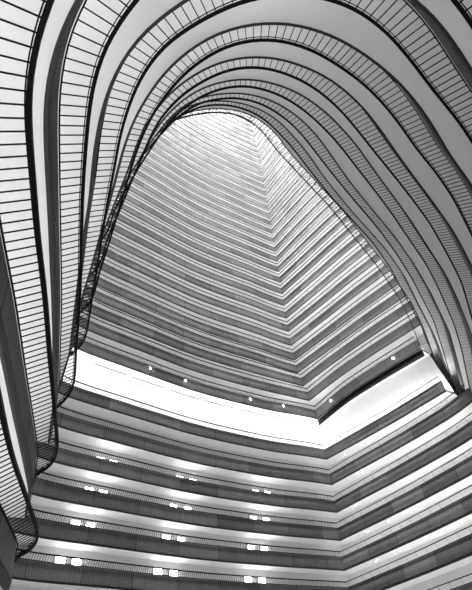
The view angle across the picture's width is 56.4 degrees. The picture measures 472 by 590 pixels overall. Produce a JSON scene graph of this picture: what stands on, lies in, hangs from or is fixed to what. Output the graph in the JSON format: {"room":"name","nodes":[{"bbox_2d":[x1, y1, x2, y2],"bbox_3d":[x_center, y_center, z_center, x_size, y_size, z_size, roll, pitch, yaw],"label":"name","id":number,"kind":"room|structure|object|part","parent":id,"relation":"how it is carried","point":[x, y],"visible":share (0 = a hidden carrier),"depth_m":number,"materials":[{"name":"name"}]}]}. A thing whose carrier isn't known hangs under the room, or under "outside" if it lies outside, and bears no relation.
{"room":"hotel atrium","nodes":[
{"label":"hotel atrium","id":0,"kind":"room"},
{"bbox_2d":[0,387,38,589],"bbox_3d":[14.626,4.048,11.610,51.688,1.782,30.010,11,-47,-16],"label":"balcony","id":1,"kind":"object","parent":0,"point":[8,540],"visible":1,"depth_m":12.79,"materials":[{"name":"metal"}]},
{"bbox_2d":[0,0,58,517],"bbox_3d":[14.545,3.964,15.794,52.669,1.782,27.747,15,-48,-20],"label":"balcony","id":2,"kind":"object","parent":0,"point":[13,385],"visible":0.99,"depth_m":11.05,"materials":[{"name":"concrete"}]},
{"bbox_2d":[9,338,348,589],"bbox_3d":[-8.872,-28.385,91.056,33.552,172.800,30.227,-5,-45,0],"label":"wall","id":3,"kind":"structure","parent":0,"point":[87,374],"depth_m":49.09,"materials":[{"name":"white paint"}]},
{"bbox_2d":[54,556,65,563],"bbox_3d":[-14.559,22.084,36.275,0.874,0.870,0.240,27,-53,-28],"label":"wall lamp","id":4,"kind":"object","parent":3,"relation":"attached to","point":[58,558],"visible":0.32,"depth_m":36.32,"materials":[{"name":"white"}]},
{"bbox_2d":[70,520,80,524],"bbox_3d":[-14.176,20.286,38.682,0.874,0.870,0.240,27,-53,-28],"label":"wall lamp","id":5,"kind":"object","parent":3,"relation":"attached to","point":[75,521],"visible":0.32,"depth_m":38.79,"materials":[{"name":"white"}]},
{"bbox_2d":[70,558,81,564],"bbox_3d":[-13.452,22.643,36.941,0.874,0.870,0.240,27,-53,-28],"label":"wall lamp","id":6,"kind":"object","parent":3,"relation":"attached to","point":[73,559],"visible":0.36,"depth_m":37.00,"materials":[{"name":"white"}]},
{"bbox_2d":[85,522,94,526],"bbox_3d":[-13.076,20.843,39.345,0.874,0.870,0.240,27,-53,-28],"label":"wall lamp","id":7,"kind":"object","parent":3,"relation":"attached to","point":[89,524],"visible":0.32,"depth_m":39.40,"materials":[{"name":"white"}]},
{"bbox_2d":[153,568,161,574],"bbox_3d":[-7.289,25.789,40.684,0.874,0.870,0.240,27,-53,-28],"label":"wall lamp","id":8,"kind":"object","parent":3,"relation":"attached to","point":[155,571],"visible":0.39,"depth_m":40.72,"materials":[{"name":"white"}]},
{"bbox_2d":[169,570,177,575],"bbox_3d":[-5.928,26.451,41.477,0.874,0.870,0.240,25,-52,-27],"label":"wall lamp","id":9,"kind":"object","parent":3,"relation":"attached to","point":[171,571],"visible":0.43,"depth_m":41.49,"materials":[{"name":"white"}]},
{"bbox_2d":[8,509,346,575],"bbox_3d":[-5.228,23.213,41.120,44.662,1.846,5.591,28,-53,-29],"label":"balcony","id":10,"kind":"object","parent":3,"relation":"attached to","point":[52,533],"visible":0.91,"depth_m":41.21,"materials":[{"name":"smooth metal panels"},{"name":"glass"}]},
{"bbox_3d":[-5.179,21.939,40.781,41.526,0.520,3.713,28,-53,-29],"label":"railing","id":11,"kind":"part","parent":10,"relation":"part of","materials":[{"name":"black metal"}]},
{"bbox_2d":[11,549,347,589],"bbox_3d":[-5.018,25.319,39.079,44.736,1.846,5.586,28,-53,-29],"label":"balcony","id":12,"kind":"object","parent":3,"relation":"attached to","point":[28,572],"visible":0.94,"depth_m":36.70,"materials":[{"name":"smooth metal panels"},{"name":"glass"}]},
{"bbox_2d":[31,470,342,546],"bbox_3d":[-5.337,21.075,43.223,44.775,1.846,5.626,28,-53,-29],"label":"balcony","id":13,"kind":"object","parent":3,"relation":"attached to","point":[46,493],"visible":0.93,"depth_m":43.30,"materials":[{"name":"smooth metal panels"},{"name":"glass"}]},
{"bbox_2d":[36,438,338,518],"bbox_3d":[-5.391,18.902,45.382,44.995,1.846,5.682,27,-53,-29],"label":"balcony","id":14,"kind":"object","parent":3,"relation":"attached to","point":[68,462],"visible":0.94,"depth_m":45.74,"materials":[{"name":"smooth metal panels"},{"name":"glass"}]},
{"bbox_2d":[84,282,297,376],"bbox_3d":[-7.448,4.372,59.576,43.711,1.850,5.436,29,-54,-29],"label":"balcony","id":15,"kind":"object","parent":3,"relation":"attached to","point":[99,297],"visible":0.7,"depth_m":60.37,"materials":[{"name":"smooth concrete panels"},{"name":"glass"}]},
{"bbox_2d":[87,269,294,364],"bbox_3d":[-7.637,2.668,61.255,43.649,1.850,5.427,29,-54,-29],"label":"balcony","id":16,"kind":"object","parent":3,"relation":"attached to","point":[102,283],"visible":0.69,"depth_m":62.14,"materials":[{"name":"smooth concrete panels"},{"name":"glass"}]},
{"bbox_2d":[80,295,303,390],"bbox_3d":[-7.060,6.094,57.932,44.114,1.850,5.514,28,-53,-29],"label":"balcony","id":17,"kind":"object","parent":3,"relation":"attached to","point":[99,313],"visible":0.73,"depth_m":58.76,"materials":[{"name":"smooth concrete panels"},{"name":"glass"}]},
{"bbox_2d":[57,376,327,466],"bbox_3d":[-5.835,14.176,49.968,44.876,1.846,5.705,27,-53,-29],"label":"balcony","id":18,"kind":"object","parent":3,"relation":"attached to","point":[80,399],"visible":0.77,"depth_m":50.65,"materials":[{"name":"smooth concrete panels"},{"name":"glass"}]},
{"bbox_2d":[92,258,292,352],"bbox_3d":[-7.866,0.578,63.311,43.579,1.850,5.413,29,-54,-30],"label":"balcony","id":19,"kind":"object","parent":3,"relation":"attached to","point":[107,270],"visible":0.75,"depth_m":64.31,"materials":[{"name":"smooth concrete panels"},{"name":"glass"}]},
{"bbox_2d":[52,406,333,491],"bbox_3d":[-5.579,16.543,47.681,44.996,1.846,5.704,27,-53,-29],"label":"balcony","id":20,"kind":"object","parent":3,"relation":"attached to","point":[71,428],"visible":0.87,"depth_m":48.26,"materials":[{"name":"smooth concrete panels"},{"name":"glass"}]},
{"bbox_2d":[74,312,311,408],"bbox_3d":[-6.640,7.926,56.188,44.557,1.850,5.593,28,-53,-29],"label":"balcony","id":21,"kind":"object","parent":3,"relation":"attached to","point":[100,333],"visible":0.75,"depth_m":56.95,"materials":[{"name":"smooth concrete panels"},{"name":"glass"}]},
{"bbox_2d":[97,242,289,338],"bbox_3d":[-8.037,-1.518,65.387,43.608,1.850,5.419,29,-54,-30],"label":"balcony","id":22,"kind":"object","parent":3,"relation":"attached to","point":[111,256],"visible":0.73,"depth_m":66.50,"materials":[{"name":"concrete"}]},
{"bbox_2d":[102,229,287,324],"bbox_3d":[-8.208,-3.613,67.463,43.638,1.850,5.425,29,-54,-29],"label":"balcony","id":23,"kind":"object","parent":3,"relation":"attached to","point":[115,243],"visible":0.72,"depth_m":68.66,"materials":[{"name":"concrete"}]},
{"bbox_2d":[105,217,284,311],"bbox_3d":[-8.380,-5.709,69.540,43.668,1.850,5.430,29,-54,-29],"label":"balcony","id":24,"kind":"object","parent":3,"relation":"attached to","point":[119,231],"visible":0.63,"depth_m":70.76,"materials":[{"name":"concrete"}]},
{"bbox_2d":[71,333,319,426],"bbox_3d":[-6.120,10.085,54.144,45.133,1.850,5.694,27,-53,-29],"label":"balcony","id":25,"kind":"object","parent":3,"relation":"attached to","point":[88,353],"visible":0.8,"depth_m":54.85,"materials":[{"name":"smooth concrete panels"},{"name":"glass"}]},
{"bbox_2d":[93,363,126,375],"bbox_3d":[-14.368,8.535,50.455,4.228,0.075,0.125,27,-53,-28],"label":"diffuser","id":26,"kind":"object","parent":25,"relation":"attached to","point":[93,363],"visible":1,"depth_m":50.36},
{"bbox_2d":[131,376,163,387],"bbox_3d":[-10.550,10.490,52.779,4.477,0.075,0.126,27,-53,-28],"label":"diffuser","id":27,"kind":"object","parent":25,"relation":"attached to","point":[131,376],"visible":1,"depth_m":52.71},
{"bbox_2d":[169,389,198,398],"bbox_3d":[-6.469,12.492,55.175,4.367,0.075,0.173,24,-52,-27],"label":"diffuser","id":28,"kind":"object","parent":25,"relation":"attached to","point":[169,389],"visible":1,"depth_m":55.21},
{"bbox_2d":[204,400,233,407],"bbox_3d":[-2.220,14.235,57.325,4.377,0.075,0.140,21,-50,-24],"label":"diffuser","id":29,"kind":"object","parent":25,"relation":"attached to","point":[204,400],"visible":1,"depth_m":57.29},
{"bbox_2d":[109,208,282,299],"bbox_3d":[-8.538,-7.811,71.618,43.716,1.859,5.444,29,-54,-29],"label":"balcony","id":30,"kind":"object","parent":3,"relation":"attached to","point":[125,221],"visible":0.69,"depth_m":72.98,"materials":[{"name":"concrete"}]},
{"bbox_2d":[114,197,280,287],"bbox_3d":[-8.689,-9.903,73.699,43.781,1.859,5.460,29,-54,-29],"label":"balcony","id":31,"kind":"object","parent":3,"relation":"attached to","point":[126,209],"visible":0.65,"depth_m":75.15,"materials":[{"name":"concrete"}]},
{"bbox_2d":[117,188,279,276],"bbox_3d":[-8.839,-11.998,75.779,43.847,1.859,5.472,29,-54,-29],"label":"balcony","id":32,"kind":"object","parent":3,"relation":"attached to","point":[129,199],"visible":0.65,"depth_m":77.43,"materials":[{"name":"concrete"}]},
{"bbox_2d":[121,183,277,266],"bbox_3d":[-8.989,-14.092,77.859,43.913,1.859,5.485,28,-54,-29],"label":"balcony","id":33,"kind":"object","parent":3,"relation":"attached to","point":[136,192],"visible":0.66,"depth_m":79.64,"materials":[{"name":"concrete"}]},
{"bbox_2d":[128,175,275,255],"bbox_3d":[-9.143,-16.186,79.938,43.971,1.859,5.495,28,-54,-29],"label":"balcony","id":34,"kind":"object","parent":3,"relation":"attached to","point":[137,182],"visible":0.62,"depth_m":81.80,"materials":[{"name":"concrete"}]},
{"bbox_2d":[131,168,274,246],"bbox_3d":[-9.304,-18.281,82.016,44.018,1.859,5.504,28,-54,-29],"label":"balcony","id":35,"kind":"object","parent":3,"relation":"attached to","point":[140,174],"visible":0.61,"depth_m":83.92,"materials":[{"name":"concrete"}]},
{"bbox_2d":[135,162,272,237],"bbox_3d":[-9.466,-20.376,84.094,44.064,1.859,5.512,28,-54,-29],"label":"balcony","id":36,"kind":"object","parent":3,"relation":"attached to","point":[202,201],"visible":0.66,"depth_m":86.21,"materials":[{"name":"concrete"}]},
{"bbox_2d":[142,154,271,229],"bbox_3d":[-9.627,-22.471,86.172,44.111,1.859,5.521,28,-53,-29],"label":"balcony","id":37,"kind":"object","parent":3,"relation":"attached to","point":[147,160],"visible":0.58,"depth_m":88.49,"materials":[{"name":"concrete"}]},
{"bbox_2d":[144,150,269,220],"bbox_3d":[-9.213,-25.335,87.525,32.325,1.859,30.754,-5,-45,0],"label":"balcony","id":38,"kind":"object","parent":3,"relation":"attached to","point":[212,190],"visible":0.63,"depth_m":90.65,"materials":[{"name":"concrete"}]},
{"bbox_2d":[148,144,268,212],"bbox_3d":[-9.371,-27.433,89.600,32.385,1.859,30.758,-5,-45,0],"label":"balcony","id":39,"kind":"object","parent":3,"relation":"attached to","point":[154,148],"visible":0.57,"depth_m":92.87,"materials":[{"name":"concrete"}]},
{"bbox_2d":[152,139,267,204],"bbox_3d":[-9.530,-29.531,91.675,32.446,1.859,30.763,-5,-45,0],"label":"balcony","id":40,"kind":"object","parent":3,"relation":"attached to","point":[158,143],"visible":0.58,"depth_m":95.15,"materials":[{"name":"concrete"}]},
{"bbox_2d":[155,134,265,197],"bbox_3d":[-9.688,-31.629,93.750,32.506,1.859,30.768,-5,-45,0],"label":"balcony","id":41,"kind":"object","parent":3,"relation":"attached to","point":[161,138],"visible":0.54,"depth_m":97.30,"materials":[{"name":"concrete"}]},
{"bbox_2d":[159,130,264,190],"bbox_3d":[-9.853,-33.727,95.825,32.552,1.859,30.771,-5,-45,0],"label":"balcony","id":42,"kind":"object","parent":3,"relation":"attached to","point":[170,137],"visible":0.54,"depth_m":99.70,"materials":[{"name":"concrete"}]},
{"bbox_2d":[165,124,263,183],"bbox_3d":[-10.036,-35.824,97.898,32.564,1.859,30.772,-5,-45,0],"label":"balcony","id":43,"kind":"object","parent":3,"relation":"attached to","point":[168,129],"visible":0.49,"depth_m":101.97,"materials":[{"name":"concrete"}]},
{"bbox_2d":[169,123,262,177],"bbox_3d":[-10.219,-37.921,99.972,32.575,1.859,30.773,-5,-45,0],"label":"balcony","id":44,"kind":"object","parent":3,"relation":"attached to","point":[172,125],"visible":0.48,"depth_m":104.16,"materials":[{"name":"concrete"}]},
{"bbox_2d":[173,120,260,170],"bbox_3d":[-10.401,-40.019,102.046,32.587,1.859,30.774,-5,-45,0],"label":"balcony","id":45,"kind":"object","parent":3,"relation":"attached to","point":[175,122],"visible":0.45,"depth_m":106.42,"materials":[{"name":"concrete"}]},
{"bbox_2d":[176,118,259,164],"bbox_3d":[-10.584,-42.116,104.119,32.599,1.859,30.775,-5,-45,0],"label":"balcony","id":46,"kind":"object","parent":3,"relation":"attached to","point":[181,120],"visible":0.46,"depth_m":108.72,"materials":[{"name":"concrete"}]},
{"bbox_2d":[182,114,258,159],"bbox_3d":[-10.767,-44.213,106.193,32.610,1.859,30.775,-5,-45,0],"label":"balcony","id":47,"kind":"object","parent":3,"relation":"attached to","point":[186,118],"visible":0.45,"depth_m":111.10,"materials":[{"name":"concrete"}]},
{"bbox_2d":[186,113,257,153],"bbox_3d":[-10.949,-46.310,108.267,32.622,1.859,30.776,-5,-45,0],"label":"balcony","id":48,"kind":"object","parent":3,"relation":"attached to","point":[192,117],"visible":0.32,"depth_m":113.43,"materials":[{"name":"concrete"}]},
{"bbox_2d":[189,111,256,148],"bbox_3d":[-11.132,-48.407,110.341,32.633,1.859,30.777,-5,-45,0],"label":"balcony","id":49,"kind":"object","parent":3,"relation":"attached to","point":[199,116],"visible":0.31,"depth_m":115.81,"materials":[{"name":"concrete"}]},
{"bbox_2d":[195,110,255,143],"bbox_3d":[-11.315,-50.505,112.415,32.645,1.859,30.778,-5,-45,0],"label":"balcony","id":50,"kind":"object","parent":3,"relation":"attached to","point":[205,115],"visible":0.23,"depth_m":118.29,"materials":[{"name":"concrete"}]},
{"bbox_3d":[-11.803,-50.965,112.849,41.407,0.533,3.697,28,-53,-29],"label":"railing","id":51,"kind":"part","parent":50,"relation":"part of","materials":[{"name":"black metal"}]},
{"bbox_2d":[201,110,254,138],"bbox_3d":[-11.497,-52.602,114.488,32.657,1.859,30.779,-5,-45,0],"label":"balcony","id":52,"kind":"object","parent":3,"relation":"attached to","point":[214,115],"visible":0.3,"depth_m":120.83,"materials":[{"name":"concrete"}]},
{"bbox_2d":[208,109,253,133],"bbox_3d":[-11.680,-54.699,116.562,32.668,1.859,30.780,-5,-45,0],"label":"balcony","id":53,"kind":"object","parent":3,"relation":"attached to","point":[213,110],"visible":0.23,"depth_m":123.27,"materials":[{"name":"concrete"}]},
{"bbox_3d":[-12.171,-55.159,116.997,41.422,0.533,3.700,28,-53,-29],"label":"railing","id":54,"kind":"part","parent":53,"relation":"part of","materials":[{"name":"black metal"}]},
{"bbox_2d":[214,109,252,128],"bbox_3d":[-11.863,-56.796,118.636,32.680,1.859,30.781,-5,-45,0],"label":"balcony","id":55,"kind":"object","parent":3,"relation":"attached to","point":[234,117],"visible":0.16,"depth_m":125.77,"materials":[{"name":"concrete"}]},
{"bbox_2d":[221,109,251,123],"bbox_3d":[-12.045,-58.893,120.710,32.691,1.859,30.782,-5,-45,0],"label":"balcony","id":56,"kind":"object","parent":3,"relation":"attached to","point":[221,109],"visible":0.07,"depth_m":128.19,"materials":[{"name":"concrete"}]},
{"bbox_2d":[231,110,250,119],"bbox_3d":[-12.228,-60.991,122.783,32.703,1.859,30.783,-5,-45,0],"label":"balcony","id":57,"kind":"object","parent":3,"relation":"attached to","point":[231,110],"visible":0.03,"depth_m":130.79,"materials":[{"name":"concrete"}]},
{"bbox_2d":[243,577,251,581],"bbox_3d":[1.206,29.284,44.990,0.874,0.870,0.240,20,-50,-23],"label":"wall lamp","id":58,"kind":"object","parent":3,"relation":"attached to","point":[245,578],"visible":0.29,"depth_m":45.02,"materials":[{"name":"white"}]},
{"bbox_2d":[0,0,471,442],"bbox_3d":[14.009,2.653,18.695,51.518,1.782,26.120,17,-49,-21],"label":"balcony","id":59,"kind":"object","parent":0,"point":[46,92],"visible":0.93,"depth_m":10.51,"materials":[{"name":"concrete"}]},
{"bbox_2d":[58,0,471,387],"bbox_3d":[13.765,1.582,21.864,50.906,1.782,24.876,18,-49,-22],"label":"balcony","id":60,"kind":"object","parent":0,"point":[452,30],"visible":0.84,"depth_m":12.25,"materials":[{"name":"concrete"}]},
{"bbox_2d":[76,0,471,323],"bbox_3d":[13.192,0.491,24.985,49.645,1.782,23.314,19,-50,-23],"label":"balcony","id":61,"kind":"object","parent":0,"point":[339,23],"visible":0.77,"depth_m":14.73,"materials":[{"name":"concrete"}]},
{"bbox_2d":[90,25,471,318],"bbox_3d":[16.549,3.752,32.847,63.230,1.760,23.132,28,-53,-29],"label":"balcony","id":62,"kind":"object","parent":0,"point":[416,166],"visible":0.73,"depth_m":18.91,"materials":[{"name":"concrete"}]},
{"bbox_2d":[102,59,471,393],"bbox_3d":[15.974,2.304,35.606,61.783,1.760,21.580,28,-53,-29],"label":"balcony","id":63,"kind":"object","parent":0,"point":[418,221],"visible":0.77,"depth_m":23.41,"materials":[{"name":"concrete"}]},
{"bbox_2d":[144,81,471,393],"bbox_3d":[15.061,0.768,38.246,60.588,1.760,20.044,29,-54,-29],"label":"balcony","id":64,"kind":"object","parent":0,"point":[343,162],"visible":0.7,"depth_m":29.19,"materials":[{"name":"concrete"}]},
{"bbox_2d":[158,94,461,395],"bbox_3d":[14.447,-0.861,40.818,60.617,1.760,18.438,29,-54,-30],"label":"balcony","id":65,"kind":"object","parent":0,"point":[348,201],"visible":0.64,"depth_m":33.51,"materials":[{"name":"concrete"}]},
{"bbox_2d":[313,334,471,589],"bbox_3d":[15.262,-29.405,92.218,18.655,172.800,26.966,-5,-45,0],"label":"wall","id":66,"kind":"structure","parent":0,"point":[405,382],"depth_m":51.79,"materials":[{"name":"white paint"}]},
{"bbox_2d":[253,121,261,132],"bbox_3d":[13.314,-53.924,119.618,18.146,1.859,22.201,-5,-45,0],"label":"balcony","id":67,"kind":"object","parent":66,"relation":"attached to","point":[258,122],"visible":0.09,"depth_m":124.67,"materials":[{"name":"concrete"}]},
{"bbox_2d":[254,123,264,137],"bbox_3d":[13.498,-51.827,117.544,18.156,1.859,22.201,-5,-45,0],"label":"balcony","id":68,"kind":"object","parent":66,"relation":"attached to","point":[257,130],"visible":0.07,"depth_m":122.39,"materials":[{"name":"concrete"}]},
{"bbox_2d":[255,125,266,142],"bbox_3d":[13.681,-49.730,115.471,18.165,1.859,22.200,-5,-45,0],"label":"balcony","id":69,"kind":"object","parent":66,"relation":"attached to","point":[260,132],"visible":0.13,"depth_m":120.20,"materials":[{"name":"concrete"}]},
{"bbox_2d":[255,127,269,147],"bbox_3d":[13.865,-47.633,113.397,18.175,1.859,22.199,-5,-45,0],"label":"balcony","id":70,"kind":"object","parent":66,"relation":"attached to","point":[267,128],"visible":0.19,"depth_m":117.83,"materials":[{"name":"concrete"}]},
{"bbox_2d":[256,130,272,152],"bbox_3d":[14.049,-45.535,111.323,18.184,1.859,22.198,-5,-45,0],"label":"balcony","id":71,"kind":"object","parent":66,"relation":"attached to","point":[268,134],"visible":0.18,"depth_m":115.58,"materials":[{"name":"concrete"}]},
{"bbox_2d":[257,131,275,158],"bbox_3d":[14.232,-43.438,109.249,18.194,1.859,22.197,-5,-45,0],"label":"balcony","id":72,"kind":"object","parent":66,"relation":"attached to","point":[273,135],"visible":0.21,"depth_m":113.36,"materials":[{"name":"concrete"}]},
{"bbox_2d":[259,136,279,165],"bbox_3d":[14.416,-41.341,107.176,18.204,1.859,22.196,-5,-45,0],"label":"balcony","id":73,"kind":"object","parent":66,"relation":"attached to","point":[276,137],"visible":0.23,"depth_m":111.06,"materials":[{"name":"concrete"}]},
{"bbox_2d":[260,139,282,170],"bbox_3d":[14.600,-39.244,105.102,18.213,1.859,22.195,-5,-45,0],"label":"balcony","id":74,"kind":"object","parent":66,"relation":"attached to","point":[279,142],"visible":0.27,"depth_m":108.80,"materials":[{"name":"concrete"}]},
{"bbox_2d":[261,142,284,176],"bbox_3d":[14.784,-37.147,103.028,18.223,1.859,22.194,-5,-45,0],"label":"balcony","id":75,"kind":"object","parent":66,"relation":"attached to","point":[282,147],"visible":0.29,"depth_m":106.54,"materials":[{"name":"concrete"}]},
{"bbox_2d":[262,146,288,182],"bbox_3d":[14.967,-35.050,100.954,18.232,1.859,22.193,-5,-45,0],"label":"balcony","id":76,"kind":"object","parent":66,"relation":"attached to","point":[278,159],"visible":0.29,"depth_m":104.29,"materials":[{"name":"concrete"}]},
{"bbox_2d":[263,151,292,189],"bbox_3d":[15.151,-32.953,98.881,18.242,1.859,22.192,-5,-45,0],"label":"balcony","id":77,"kind":"object","parent":66,"relation":"attached to","point":[283,161],"visible":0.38,"depth_m":102.09,"materials":[{"name":"concrete"}]},
{"bbox_2d":[265,155,296,197],"bbox_3d":[15.320,-30.855,96.806,18.280,1.859,22.189,-5,-45,0],"label":"balcony","id":78,"kind":"object","parent":66,"relation":"attached to","point":[286,167],"visible":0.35,"depth_m":99.71,"materials":[{"name":"concrete"}]},
{"bbox_2d":[266,161,300,203],"bbox_3d":[15.484,-28.758,94.731,18.330,1.859,22.184,-5,-45,0],"label":"balcony","id":79,"kind":"object","parent":66,"relation":"attached to","point":[291,170],"visible":0.3,"depth_m":97.52,"materials":[{"name":"concrete"}]},
{"bbox_3d":[14.421,-30.126,94.195,0.779,0.533,25.779,26,-52,-28],"label":"railing","id":80,"kind":"part","parent":79,"relation":"part of","materials":[{"name":"black metal"}]},
{"bbox_2d":[267,165,304,211],"bbox_3d":[15.647,-26.660,92.656,18.380,1.859,22.180,-5,-45,0],"label":"balcony","id":81,"kind":"object","parent":66,"relation":"attached to","point":[296,174],"visible":0.31,"depth_m":95.26,"materials":[{"name":"concrete"}]},
{"bbox_2d":[268,170,309,219],"bbox_3d":[15.810,-24.562,90.581,18.430,1.859,22.176,-5,-45,0],"label":"balcony","id":82,"kind":"object","parent":66,"relation":"attached to","point":[296,184],"visible":0.38,"depth_m":92.93,"materials":[{"name":"concrete"}]},
{"bbox_2d":[270,175,314,228],"bbox_3d":[15.256,-22.506,88.398,2.636,1.859,27.478,26,-53,-28],"label":"balcony","id":83,"kind":"object","parent":66,"relation":"attached to","point":[305,185],"visible":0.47,"depth_m":90.67,"materials":[{"name":"concrete"}]},
{"bbox_2d":[271,181,319,236],"bbox_3d":[15.424,-20.404,86.329,2.612,1.859,27.511,26,-53,-28],"label":"balcony","id":84,"kind":"object","parent":66,"relation":"attached to","point":[310,191],"visible":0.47,"depth_m":88.47,"materials":[{"name":"concrete"}]},
{"bbox_2d":[272,186,325,245],"bbox_3d":[15.592,-18.301,84.259,2.588,1.859,27.544,26,-53,-28],"label":"balcony","id":85,"kind":"object","parent":66,"relation":"attached to","point":[315,196],"visible":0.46,"depth_m":86.05,"materials":[{"name":"concrete"}]},
{"bbox_2d":[274,193,332,256],"bbox_3d":[15.760,-16.198,82.190,2.565,1.859,27.576,26,-53,-28],"label":"balcony","id":86,"kind":"object","parent":66,"relation":"attached to","point":[321,203],"visible":0.46,"depth_m":83.92,"materials":[{"name":"concrete"}]},
{"bbox_2d":[276,199,338,265],"bbox_3d":[15.923,-14.094,80.121,2.536,1.859,27.617,27,-53,-28],"label":"balcony","id":87,"kind":"object","parent":66,"relation":"attached to","point":[327,210],"visible":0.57,"depth_m":81.54,"materials":[{"name":"concrete"}]},
{"bbox_2d":[166,102,453,390],"bbox_3d":[13.138,-2.553,43.262,59.412,1.760,17.190,30,-54,-30],"label":"balcony","id":88,"kind":"object","parent":66,"relation":"attached to","point":[436,354],"visible":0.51,"depth_m":36.14,"materials":[{"name":"concrete"}]},
{"bbox_2d":[277,206,345,275],"bbox_3d":[16.082,-11.989,78.053,2.503,1.859,27.664,27,-53,-28],"label":"balcony","id":89,"kind":"object","parent":66,"relation":"attached to","point":[333,217],"visible":0.52,"depth_m":79.39,"materials":[{"name":"concrete"}]},
{"bbox_2d":[279,214,351,287],"bbox_3d":[16.241,-9.884,75.985,2.470,1.859,27.712,27,-53,-28],"label":"balcony","id":90,"kind":"object","parent":66,"relation":"attached to","point":[339,226],"visible":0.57,"depth_m":77.13,"materials":[{"name":"concrete"}]},
{"bbox_2d":[280,222,359,298],"bbox_3d":[16.399,-7.779,73.917,2.440,1.859,27.759,27,-53,-28],"label":"balcony","id":91,"kind":"object","parent":66,"relation":"attached to","point":[345,235],"visible":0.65,"depth_m":74.88,"materials":[{"name":"concrete"}]},
{"bbox_2d":[282,231,366,311],"bbox_3d":[16.569,-5.671,71.846,2.410,1.850,27.794,27,-53,-28],"label":"balcony","id":92,"kind":"object","parent":66,"relation":"attached to","point":[353,244],"visible":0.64,"depth_m":72.73,"materials":[{"name":"concrete"}]},
{"bbox_2d":[285,241,375,323],"bbox_3d":[16.744,-3.571,69.775,2.396,1.850,27.816,27,-53,-28],"label":"balcony","id":93,"kind":"object","parent":66,"relation":"attached to","point":[361,254],"visible":0.64,"depth_m":70.43,"materials":[{"name":"concrete"}]},
{"bbox_2d":[287,252,383,337],"bbox_3d":[16.919,-1.470,67.704,2.382,1.850,27.838,27,-53,-29],"label":"balcony","id":94,"kind":"object","parent":66,"relation":"attached to","point":[369,265],"visible":0.64,"depth_m":68.16,"materials":[{"name":"concrete"}]},
{"bbox_2d":[289,262,393,352],"bbox_3d":[17.093,0.630,65.633,2.369,1.850,27.860,27,-53,-29],"label":"balcony","id":95,"kind":"object","parent":66,"relation":"attached to","point":[377,277],"visible":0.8,"depth_m":66.02,"materials":[{"name":"concrete"}]},
{"bbox_2d":[292,275,400,364],"bbox_3d":[17.314,2.708,63.564,2.401,1.850,27.808,27,-53,-28],"label":"balcony","id":96,"kind":"object","parent":66,"relation":"attached to","point":[386,288],"visible":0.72,"depth_m":63.70,"materials":[{"name":"concrete"}]},
{"bbox_2d":[295,286,408,377],"bbox_3d":[17.495,4.404,61.875,2.429,1.850,27.762,27,-53,-28],"label":"balcony","id":97,"kind":"object","parent":66,"relation":"attached to","point":[393,300],"visible":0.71,"depth_m":62.00,"materials":[{"name":"concrete"}]},
{"bbox_2d":[301,297,416,391],"bbox_3d":[17.828,6.058,60.158,2.628,1.850,27.476,26,-53,-28],"label":"balcony","id":98,"kind":"object","parent":66,"relation":"attached to","point":[399,314],"visible":0.67,"depth_m":60.17,"materials":[{"name":"concrete"}]},
{"bbox_2d":[307,313,422,408],"bbox_3d":[18.165,7.810,58.326,2.889,1.850,27.179,25,-52,-27],"label":"balcony","id":99,"kind":"object","parent":66,"relation":"attached to","point":[404,332],"visible":0.71,"depth_m":58.23,"materials":[{"name":"concrete"}]},
{"bbox_2d":[314,336,428,426],"bbox_3d":[16.423,11.916,58.045,3.007,1.850,19.904,23,-51,-25],"label":"balcony","id":100,"kind":"object","parent":66,"relation":"attached to","point":[411,349],"visible":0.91,"depth_m":56.22,"materials":[{"name":"concrete"}]},
{"bbox_2d":[318,350,424,425],"bbox_3d":[16.416,12.279,56.559,1.018,0.750,18.574,23,-51,-26],"label":"bulkhead","id":101,"kind":"object","parent":100,"relation":"attached to","point":[420,354],"visible":1,"depth_m":55.40,"materials":[{"name":"black metal"}]},
{"bbox_2d":[324,376,456,465],"bbox_3d":[17.484,16.143,54.068,2.408,1.833,20.374,24,-52,-27],"label":"balcony","id":102,"kind":"object","parent":66,"relation":"attached to","point":[430,397],"visible":1,"depth_m":52.58,"materials":[{"name":"concrete"}]},
{"bbox_2d":[329,384,471,491],"bbox_3d":[18.103,17.205,50.495,2.796,1.833,23.952,20,-50,-23],"label":"balcony","id":103,"kind":"object","parent":66,"relation":"attached to","point":[460,407],"visible":0.99,"depth_m":48.96,"materials":[{"name":"concrete"}]},
{"bbox_2d":[333,413,471,518],"bbox_3d":[18.144,18.921,47.531,2.730,1.833,25.552,18,-49,-22],"label":"balcony","id":104,"kind":"object","parent":66,"relation":"attached to","point":[458,442],"visible":0.99,"depth_m":46.70,"materials":[{"name":"concrete"}]},
{"bbox_2d":[336,448,471,545],"bbox_3d":[18.097,20.514,44.776,2.694,1.833,27.198,17,-49,-21],"label":"balcony","id":105,"kind":"object","parent":66,"relation":"attached to","point":[454,479],"visible":0.99,"depth_m":44.61,"materials":[{"name":"concrete"}]},
{"bbox_2d":[340,485,471,575],"bbox_3d":[18.081,22.060,42.064,2.609,1.833,28.794,16,-48,-20],"label":"balcony","id":106,"kind":"object","parent":66,"relation":"attached to","point":[442,521],"visible":1,"depth_m":42.70,"materials":[{"name":"concrete"}]},
{"bbox_2d":[346,525,471,589],"bbox_3d":[18.119,23.587,39.421,2.436,1.833,30.229,14,-48,-19],"label":"balcony","id":107,"kind":"object","parent":66,"relation":"attached to","point":[456,554],"visible":1,"depth_m":40.08,"materials":[{"name":"concrete"}]},
{"bbox_2d":[427,573,471,589],"bbox_3d":[18.304,25.718,37.318,2.448,1.833,30.238,14,-48,-19],"label":"balcony","id":108,"kind":"object","parent":66,"relation":"attached to","point":[468,586],"visible":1,"depth_m":35.89,"materials":[{"name":"concrete"}]}
]}

